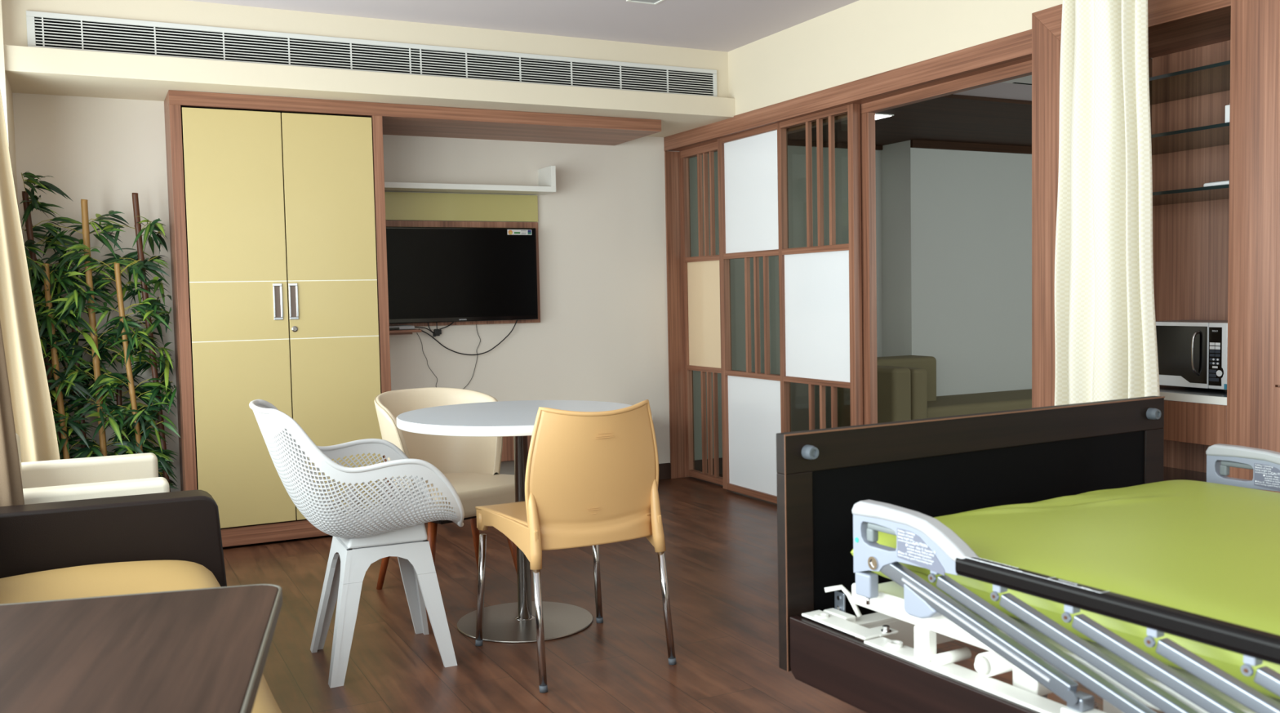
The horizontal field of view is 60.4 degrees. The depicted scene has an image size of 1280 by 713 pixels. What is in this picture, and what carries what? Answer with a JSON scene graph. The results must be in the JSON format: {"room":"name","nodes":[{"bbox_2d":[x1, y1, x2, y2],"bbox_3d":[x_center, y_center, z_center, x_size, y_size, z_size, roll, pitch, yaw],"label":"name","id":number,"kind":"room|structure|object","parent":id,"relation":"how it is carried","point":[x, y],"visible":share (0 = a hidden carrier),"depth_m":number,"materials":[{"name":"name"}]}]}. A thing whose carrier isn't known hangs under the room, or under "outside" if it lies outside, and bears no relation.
{"room":"hospital room","nodes":[
{"label":"hospital room","id":0,"kind":"room"},
{"bbox_2d":[0,0,17,203],"bbox_3d":[-2.818,-0.294,4.664,0.325,2.477,0.546,-3,4,-27],"label":"wall","id":1,"kind":"structure","parent":0,"point":[5,87],"depth_m":4.50,"materials":[{"name":"beige paint"}]},
{"bbox_2d":[12,92,181,491],"bbox_3d":[-2.724,-0.142,5.188,0.950,2.110,0.289,-3,4,-27],"label":"wall","id":2,"kind":"structure","parent":0,"point":[101,151],"depth_m":5.12,"materials":[{"name":"paint"}]},
{"bbox_2d":[2,0,728,97],"bbox_3d":[-1.376,-1.482,5.553,3.800,0.263,0.747,-3,4,-27],"label":"wall","id":3,"kind":"structure","parent":0,"point":[178,11],"depth_m":5.16,"materials":[{"name":"beige paint"}]},
{"bbox_2d":[4,44,734,137],"bbox_3d":[-1.216,-1.304,5.605,3.483,0.103,0.813,-3,4,-27],"label":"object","id":4,"kind":"structure","parent":3,"relation":"attached to","point":[28,69],"depth_m":5.07,"materials":[{"name":"beige paint"}]},
{"bbox_2d":[26,10,717,97],"bbox_3d":[-1.056,-1.421,5.291,3.313,0.156,0.012,-3,4,-27],"label":"air vent","id":5,"kind":"object","parent":3,"relation":"in","point":[116,35],"visible":0.95,"depth_m":5.13,"materials":[{"name":"white metal"}]},
{"bbox_2d":[188,0,858,51],"bbox_3d":[0.232,-1.517,2.364,4.200,0.100,8.120,-3,4,-27],"label":"ceiling","id":6,"kind":"structure","parent":0,"point":[722,25],"depth_m":5.21,"materials":[{"name":"paint"}]},
{"bbox_2d":[626,0,663,4],"bbox_3d":[0.038,-1.604,4.927,0.150,0.006,0.150,-3,4,-27],"label":"recessed light","id":7,"kind":"object","parent":6,"relation":"in","point":[648,2],"visible":1,"depth_m":4.98,"materials":[{"name":"white"}]},
{"bbox_2d":[631,0,659,3],"bbox_3d":[0.038,-1.606,4.927,0.130,0.002,0.130,-3,4,-27],"label":"diffuser","id":8,"kind":"object","parent":7,"relation":"attached to","point":[633,1],"depth_m":4.98,"materials":[{"name":"grey plastic"}]},
{"bbox_2d":[166,134,882,475],"bbox_3d":[-0.805,-0.431,6.377,5.470,2.477,0.120,-3,4,-27],"label":"wall","id":9,"kind":"structure","parent":0,"point":[601,334],"depth_m":6.59,"materials":[{"name":"paint"}]},
{"bbox_2d":[389,328,421,334],"bbox_3d":[-1.345,-0.131,5.960,0.285,0.024,0.160,-3,4,-27],"label":"shelf","id":10,"kind":"object","parent":9,"relation":"attached to","point":[407,331],"visible":0.46,"depth_m":5.92,"materials":[{"name":"brown wood"}]},
{"bbox_2d":[389,324,414,329],"bbox_3d":[-1.347,-0.155,5.951,0.235,0.022,0.112,-3,4,-27],"label":"box","id":11,"kind":"object","parent":10,"relation":"on","point":[396,326],"visible":0.5,"depth_m":5.93,"materials":[{"name":"grey plastic"}]},
{"bbox_2d":[414,326,435,334],"bbox_3d":[-1.188,-0.141,6.062,0.125,0.053,0.006,-3,4,-27],"label":"cable","id":12,"kind":"object","parent":11,"relation":"attached to","point":[415,326],"visible":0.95,"depth_m":6.06,"materials":[{"name":"black plastic"}]},
{"bbox_2d":[416,332,437,386],"bbox_3d":[-1.147,0.046,6.145,0.195,0.365,0.003,-3,4,-27],"label":"wire","id":13,"kind":"object","parent":10,"relation":"hanging from","point":[416,332],"visible":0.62,"depth_m":6.12,"materials":[{"name":"black plastic"}]},
{"bbox_2d":[384,191,540,326],"bbox_3d":[-1.048,-0.566,6.163,1.025,0.780,0.028,-3,4,-27],"label":"backboard","id":14,"kind":"object","parent":9,"relation":"attached to","point":[404,209],"visible":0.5,"depth_m":6.17,"materials":[{"name":"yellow wood"}]},
{"bbox_2d":[386,226,537,323],"bbox_3d":[-1.014,-0.456,6.134,0.920,0.523,0.067,-3,4,-27],"label":"television","id":15,"kind":"object","parent":14,"relation":"attached to","point":[436,274],"visible":0.95,"depth_m":6.11,"materials":[{"name":"black plastic"}]},
{"bbox_2d":[432,328,441,336],"bbox_3d":[-1.128,-0.132,6.114,0.048,0.042,0.026,-3,4,-27],"label":"plug","id":16,"kind":"object","parent":15,"relation":"hanging from","point":[437,331],"visible":1,"depth_m":6.11,"materials":[{"name":"black plastic"}]},
{"bbox_2d":[421,320,517,355],"bbox_3d":[-0.960,-0.108,6.207,0.589,0.206,0.006,-3,4,-27],"label":"power cable","id":17,"kind":"object","parent":15,"relation":"hanging from","point":[517,320],"visible":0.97,"depth_m":6.21,"materials":[{"name":"black plastic"}]},
{"bbox_2d":[463,324,480,388],"bbox_3d":[-0.968,0.013,6.234,0.140,0.440,0.003,-3,4,-27],"label":"wire","id":18,"kind":"object","parent":15,"relation":"hanging from","point":[476,324],"visible":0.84,"depth_m":6.25,"materials":[{"name":"black plastic"}]},
{"bbox_2d":[384,165,555,195],"bbox_3d":[-0.998,-0.986,6.074,1.070,0.147,0.200,-3,4,-27],"label":"wall shelf","id":19,"kind":"object","parent":9,"relation":"attached to","point":[546,175],"visible":0.77,"depth_m":6.08,"materials":[{"name":"white wood"}]},
{"bbox_2d":[501,414,653,461],"bbox_3d":[-0.705,0.459,6.177,1.550,0.194,0.400,-3,4,-27],"label":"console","id":20,"kind":"object","parent":9,"relation":"attached to","point":[508,454],"visible":0.02,"depth_m":5.95,"materials":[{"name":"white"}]},
{"bbox_2d":[658,462,671,479],"bbox_3d":[-0.649,0.753,6.436,1.878,0.100,0.014,-3,4,-27],"label":"baseboard","id":21,"kind":"structure","parent":9,"relation":"attached to","point":[664,472],"depth_m":6.83,"materials":[{"name":"brown wood"}]},
{"bbox_2d":[664,151,690,478],"bbox_3d":[0.243,-0.252,6.842,0.158,2.026,0.011,-3,4,-27],"label":"trim","id":22,"kind":"structure","parent":9,"relation":"attached to","point":[672,158],"depth_m":6.82,"materials":[{"name":"brown wood"}]},
{"bbox_2d":[694,457,722,474],"bbox_3d":[1.015,0.672,7.276,1.510,0.100,0.014,-3,4,-27],"label":"baseboard","id":23,"kind":"structure","parent":9,"relation":"attached to","point":[698,463],"depth_m":6.97,"materials":[{"name":"brown wood"}]},
{"bbox_2d":[222,473,1164,712],"bbox_3d":[2.068,0.969,3.410,8.200,0.100,8.120,-3,4,-27],"label":"floor","id":24,"kind":"structure","parent":0,"point":[721,553],"depth_m":3.77,"materials":[{"name":"brown wood"}]},
{"bbox_2d":[15,432,169,504],"bbox_3d":[-1.896,0.621,3.707,0.548,0.720,0.760,-3,4,-27],"label":"armchair","id":25,"kind":"object","parent":24,"relation":"on","point":[129,474],"visible":0.15,"depth_m":3.90,"materials":[{"name":"beige leather"}]},
{"bbox_2d":[0,489,281,712],"bbox_3d":[-1.202,0.678,2.445,0.734,0.720,1.820,-3,4,-27],"label":"sofa","id":26,"kind":"object","parent":24,"relation":"on","point":[171,540],"visible":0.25,"depth_m":3.09,"materials":[{"name":"black leather"}]},
{"bbox_2d":[0,560,281,712],"bbox_3d":[-1.169,0.717,2.385,0.645,0.248,1.670,-3,4,-27],"label":"seat cushion","id":27,"kind":"object","parent":26,"relation":"on","point":[20,580],"depth_m":2.87,"materials":[{"name":"beige leather"}]},
{"bbox_2d":[0,583,282,712],"bbox_3d":[-0.709,0.730,1.335,0.510,0.720,0.650,-2,3,-14],"label":"table","id":28,"kind":"object","parent":24,"relation":"on","point":[205,650],"visible":1,"depth_m":1.37,"materials":[{"name":"brown laminate"}]},
{"bbox_2d":[248,399,464,688],"bbox_3d":[-0.896,0.552,3.498,0.617,0.840,0.564,-3,4,-25],"label":"armchair","id":29,"kind":"object","parent":24,"relation":"on","point":[397,528],"visible":1,"depth_m":3.34,"materials":[{"name":"white plastic"}]},
{"bbox_2d":[164,89,661,546],"bbox_3d":[-1.112,-0.210,5.823,2.504,2.109,0.609,-3,4,-27],"label":"wardrobe","id":30,"kind":"object","parent":24,"relation":"on","point":[277,204],"visible":0.94,"depth_m":5.19,"materials":[{"name":"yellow wood"}]},
{"bbox_2d":[373,386,517,611],"bbox_3d":[-0.739,0.533,4.307,0.530,0.788,0.586,-4,5,-45],"label":"tub chair","id":31,"kind":"object","parent":24,"relation":"on","point":[472,464],"visible":0.46,"depth_m":4.43,"materials":[{"name":"beige leather"}]},
{"bbox_2d":[373,386,502,489],"bbox_3d":[-0.828,0.345,4.382,0.530,0.419,0.344,-4,5,-45],"label":"tub","id":32,"kind":"object","parent":31,"relation":"in","point":[463,460],"depth_m":4.48,"materials":[{"name":"beige"}]},
{"bbox_2d":[396,400,632,643],"bbox_3d":[-0.414,0.567,3.878,0.846,0.748,0.846,-3,4,-27],"label":"round table","id":33,"kind":"object","parent":24,"relation":"on","point":[510,622],"visible":0.81,"depth_m":3.85,"materials":[{"name":"white"}]},
{"bbox_2d":[475,399,676,693],"bbox_3d":[-0.226,0.545,3.517,0.483,0.829,0.558,-3,4,-28],"label":"chair","id":34,"kind":"object","parent":24,"relation":"on","point":[592,477],"visible":1,"depth_m":3.29,"materials":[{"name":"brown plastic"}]},
{"bbox_2d":[837,355,1031,426],"bbox_3d":[2.341,0.339,7.250,2.200,0.715,0.610,-3,4,-27],"label":"sofa","id":35,"kind":"object","parent":24,"relation":"on","point":[907,384],"visible":0.23,"depth_m":6.83,"materials":[{"name":"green fabric"}]},
{"bbox_2d":[776,395,1279,712],"bbox_3d":[1.213,0.544,1.292,1.058,1.020,2.102,-3,4,-30],"label":"hospital bed","id":36,"kind":"object","parent":24,"relation":"on","point":[1053,542],"visible":1,"depth_m":1.72,"materials":[{"name":"laminate"}]},
{"bbox_2d":[815,612,828,617],"bbox_3d":[0.313,0.447,1.889,0.023,0.006,0.023,-3,4,-30],"label":"socket","id":37,"kind":"object","parent":36,"relation":"attached to","point":[818,615],"depth_m":1.89,"materials":[{"name":"white plastic"}]},
{"bbox_2d":[888,640,902,648],"bbox_3d":[0.402,0.453,1.733,0.023,0.006,0.023,-3,4,-30],"label":"socket","id":38,"kind":"object","parent":36,"relation":"attached to","point":[891,643],"depth_m":1.73,"materials":[{"name":"white plastic"}]},
{"bbox_2d":[1031,0,1279,491],"bbox_3d":[1.909,-0.189,3.844,0.471,2.169,0.957,-3,4,-27],"label":"shelving unit","id":39,"kind":"object","parent":24,"relation":"on","point":[1214,247],"visible":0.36,"depth_m":3.92,"materials":[{"name":"brown wood"}]},
{"bbox_2d":[1163,466,1206,481],"bbox_3d":[1.924,0.447,3.877,0.430,0.015,0.635,-3,4,-27],"label":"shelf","id":40,"kind":"object","parent":39,"relation":"attached to","point":[1170,473],"depth_m":4.04,"materials":[{"name":"wood"}]},
{"bbox_2d":[1152,187,1229,205],"bbox_3d":[1.898,-0.555,3.817,0.433,0.008,0.629,-3,4,-27],"label":"glass shelf","id":41,"kind":"object","parent":39,"relation":"attached to","point":[1192,196],"depth_m":3.81,"materials":[{"name":"clear glass"}]},
{"bbox_2d":[1159,384,1226,396],"bbox_3d":[1.914,0.119,3.857,0.438,0.021,0.635,-3,4,-27],"label":"countertop","id":42,"kind":"structure","parent":39,"relation":"on","point":[1190,390],"depth_m":3.72,"materials":[{"name":"grey stone"}]},
{"bbox_2d":[1155,320,1227,391],"bbox_3d":[1.973,-0.009,3.849,0.349,0.231,0.385,-3,4,-27],"label":"microwave","id":43,"kind":"object","parent":42,"relation":"on","point":[1193,353],"visible":0.59,"depth_m":3.73,"materials":[{"name":"grey plastic"}]},
{"bbox_2d":[1203,179,1229,186],"bbox_3d":[1.870,-0.551,3.520,0.062,0.019,0.110,-3,4,-27],"label":"remote control","id":44,"kind":"object","parent":39,"relation":"on","point":[1222,182],"visible":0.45,"depth_m":3.51,"materials":[{"name":"white plastic"}]},
{"bbox_2d":[1225,102,1230,122],"bbox_3d":[1.883,-0.767,3.474,0.062,0.069,0.038,-3,4,-27],"label":"dispenser","id":45,"kind":"object","parent":39,"relation":"on","point":[1227,107],"visible":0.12,"depth_m":3.47,"materials":[{"name":"white plastic"}]},
{"bbox_2d":[1273,0,1279,492],"bbox_3d":[2.406,-0.143,2.849,0.486,2.169,1.259,-3,4,-27],"label":"tall cabinet","id":46,"kind":"object","parent":24,"relation":"on","point":[1277,372],"visible":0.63,"depth_m":3.29,"materials":[{"name":"brown wood"}]},
{"bbox_3d":[-2.433,0.817,5.048,0.580,0.200,0.140,-3,4,-27],"label":"planter box","id":47,"kind":"object","parent":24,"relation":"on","visible":0},
{"bbox_2d":[19,171,102,459],"bbox_3d":[-2.562,-0.027,4.937,0.339,1.573,0.295,-3,4,-27],"label":"bamboo plant","id":48,"kind":"object","parent":47,"relation":"in","point":[30,202],"visible":0.41,"depth_m":4.87,"materials":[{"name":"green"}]},
{"bbox_2d":[26,256,110,458],"bbox_3d":[-2.549,0.165,4.915,0.320,1.219,0.356,-3,4,-27],"label":"bamboo plant","id":49,"kind":"object","parent":47,"relation":"in","point":[49,322],"visible":0.52,"depth_m":4.87,"materials":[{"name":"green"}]},
{"bbox_2d":[29,258,124,455],"bbox_3d":[-2.514,0.157,4.976,0.437,1.199,0.274,-3,4,-27],"label":"bamboo plant","id":50,"kind":"object","parent":47,"relation":"in","point":[73,335],"visible":0.24,"depth_m":4.96,"materials":[{"name":"leaf"},{"name":"tan bamboo"},{"name":"yellow green twig"}]},
{"bbox_2d":[35,199,154,459],"bbox_3d":[-2.446,0.026,4.942,0.463,1.462,0.379,-3,4,-27],"label":"bamboo plant","id":51,"kind":"object","parent":47,"relation":"in","point":[66,303],"visible":0.62,"depth_m":4.93,"materials":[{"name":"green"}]},
{"bbox_2d":[71,330,174,484],"bbox_3d":[-2.399,0.339,5.047,0.494,0.902,0.272,-3,4,-27],"label":"bamboo plant","id":52,"kind":"object","parent":47,"relation":"in","point":[140,390],"visible":0.24,"depth_m":5.07,"materials":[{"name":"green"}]},
{"bbox_2d":[68,254,180,488],"bbox_3d":[-2.339,0.153,5.007,0.421,1.224,0.356,-3,4,-27],"label":"bamboo plant","id":53,"kind":"object","parent":47,"relation":"in","point":[101,380],"visible":0.72,"depth_m":4.99,"materials":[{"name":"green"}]},
{"bbox_2d":[88,192,178,491],"bbox_3d":[-2.317,0.001,5.030,0.361,1.498,0.348,-3,4,-27],"label":"bamboo plant","id":54,"kind":"object","parent":47,"relation":"in","point":[163,463],"visible":0.73,"depth_m":5.06,"materials":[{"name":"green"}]},
{"bbox_2d":[728,0,1062,115],"bbox_3d":[2.026,-1.335,3.215,0.150,0.431,8.000,-3,4,-27],"label":"wall","id":55,"kind":"structure","parent":0,"point":[859,39],"depth_m":5.05,"materials":[{"name":"beige paint"}]},
{"bbox_2d":[680,151,723,484],"bbox_3d":[0.400,-0.251,6.641,0.042,2.016,0.487,-3,4,-27],"label":"screen panel","id":56,"kind":"object","parent":55,"relation":"attached to","point":[701,277],"visible":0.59,"depth_m":6.66,"materials":[{"name":"brown wood"}]},
{"bbox_2d":[717,103,862,503],"bbox_3d":[0.763,-0.214,5.808,0.045,2.016,1.240,-3,4,-27],"label":"sliding door","id":57,"kind":"structure","parent":55,"relation":"in","point":[820,286],"depth_m":5.79,"materials":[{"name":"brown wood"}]},
{"bbox_2d":[663,29,1031,151],"bbox_3d":[0.877,-1.248,5.466,0.140,0.091,2.954,-3,4,-27],"label":"trim","id":58,"kind":"structure","parent":55,"relation":"attached to","point":[1016,48],"depth_m":4.95,"materials":[{"name":"brown wood"}]},
{"bbox_2d":[679,60,1031,158],"bbox_3d":[0.933,-1.187,5.498,0.047,0.045,2.954,-3,4,-27],"label":"trim","id":59,"kind":"structure","parent":55,"relation":"attached to","point":[1024,68],"depth_m":4.81,"materials":[{"name":"brown wood"}]},
{"bbox_2d":[860,111,877,424],"bbox_3d":[1.098,-0.161,5.268,0.042,1.985,0.060,-3,4,-27],"label":"trim","id":60,"kind":"structure","parent":55,"relation":"attached to","point":[868,163],"depth_m":5.23,"materials":[{"name":"brown wood"}]},
{"bbox_2d":[787,82,1031,146],"bbox_3d":[3.045,-1.401,5.300,3.550,0.120,5.200,-3,4,-27],"label":"ceiling","id":61,"kind":"structure","parent":0,"point":[953,117],"depth_m":6.46,"materials":[{"name":"paint"}]},
{"bbox_2d":[875,112,893,119],"bbox_3d":[1.297,-1.353,6.211,0.190,0.008,0.190,-3,4,-27],"label":"recessed light","id":62,"kind":"object","parent":61,"relation":"in","point":[877,116],"visible":0.29,"depth_m":6.17,"materials":[{"name":"white plastic"}]},
{"bbox_2d":[875,114,890,119],"bbox_3d":[1.297,-1.350,6.212,0.170,0.002,0.170,-3,4,-27],"label":"diffuser","id":63,"kind":"object","parent":62,"relation":"attached to","point":[877,116],"depth_m":6.18,"materials":[{"name":"white plastic"}]},
{"bbox_2d":[1001,75,1031,84],"bbox_3d":[2.375,-1.338,5.244,1.100,0.014,0.700,-3,4,-27],"label":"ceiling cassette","id":64,"kind":"structure","parent":61,"relation":"attached to","point":[1027,80],"depth_m":5.29,"materials":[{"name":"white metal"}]},
{"bbox_2d":[880,139,1031,395],"bbox_3d":[2.609,-0.499,7.937,2.030,2.300,0.420,-3,4,-27],"label":"wall","id":65,"kind":"structure","parent":0,"point":[957,224],"depth_m":7.50,"materials":[{"name":"grey paint"}]},
{"bbox_2d":[787,139,1031,154],"bbox_3d":[1.944,-1.416,7.479,3.550,0.050,0.320,-3,4,-27],"label":"trim","id":66,"kind":"structure","parent":65,"relation":"attached to","point":[913,143],"depth_m":7.40,"materials":[{"name":"laminate"}]},
{"bbox_3d":[-1.122,-0.134,1.205,0.140,2.477,7.165,-3,4,-27],"label":"wall","id":67,"kind":"structure","parent":0,"visible":0},
{"bbox_3d":[-1.253,-1.206,1.586,0.062,0.024,5.850,-3,4,-27],"label":"curtain rod","id":68,"kind":"object","parent":67,"relation":"attached to","visible":0},
{"bbox_2d":[0,321,24,506],"bbox_3d":[-1.901,-0.149,3.157,0.226,2.220,0.119,-3,4,-27],"label":"window curtain","id":69,"kind":"object","parent":68,"relation":"hanging from","point":[11,493],"visible":0.27,"depth_m":3.19,"materials":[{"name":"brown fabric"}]},
{"bbox_2d":[0,89,60,462],"bbox_3d":[-2.330,-0.194,4.095,0.293,2.200,0.086,-4,4,-42],"label":"window curtain","id":70,"kind":"object","parent":68,"relation":"hanging from","point":[32,407],"visible":0.55,"depth_m":4.11,"materials":[{"name":"fabric"}]},
{"bbox_3d":[1.679,-1.503,3.031,0.020,0.062,2.000,-3,4,-27],"label":"track","id":71,"kind":"object","parent":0,"visible":0},
{"bbox_2d":[1054,0,1159,405],"bbox_3d":[1.482,-0.350,3.553,0.169,2.300,0.426,-2,3,-14],"label":"curtain","id":72,"kind":"object","parent":71,"relation":"hanging from","point":[1106,346],"visible":0.61,"depth_m":3.48,"materials":[{"name":"beige fabric"}]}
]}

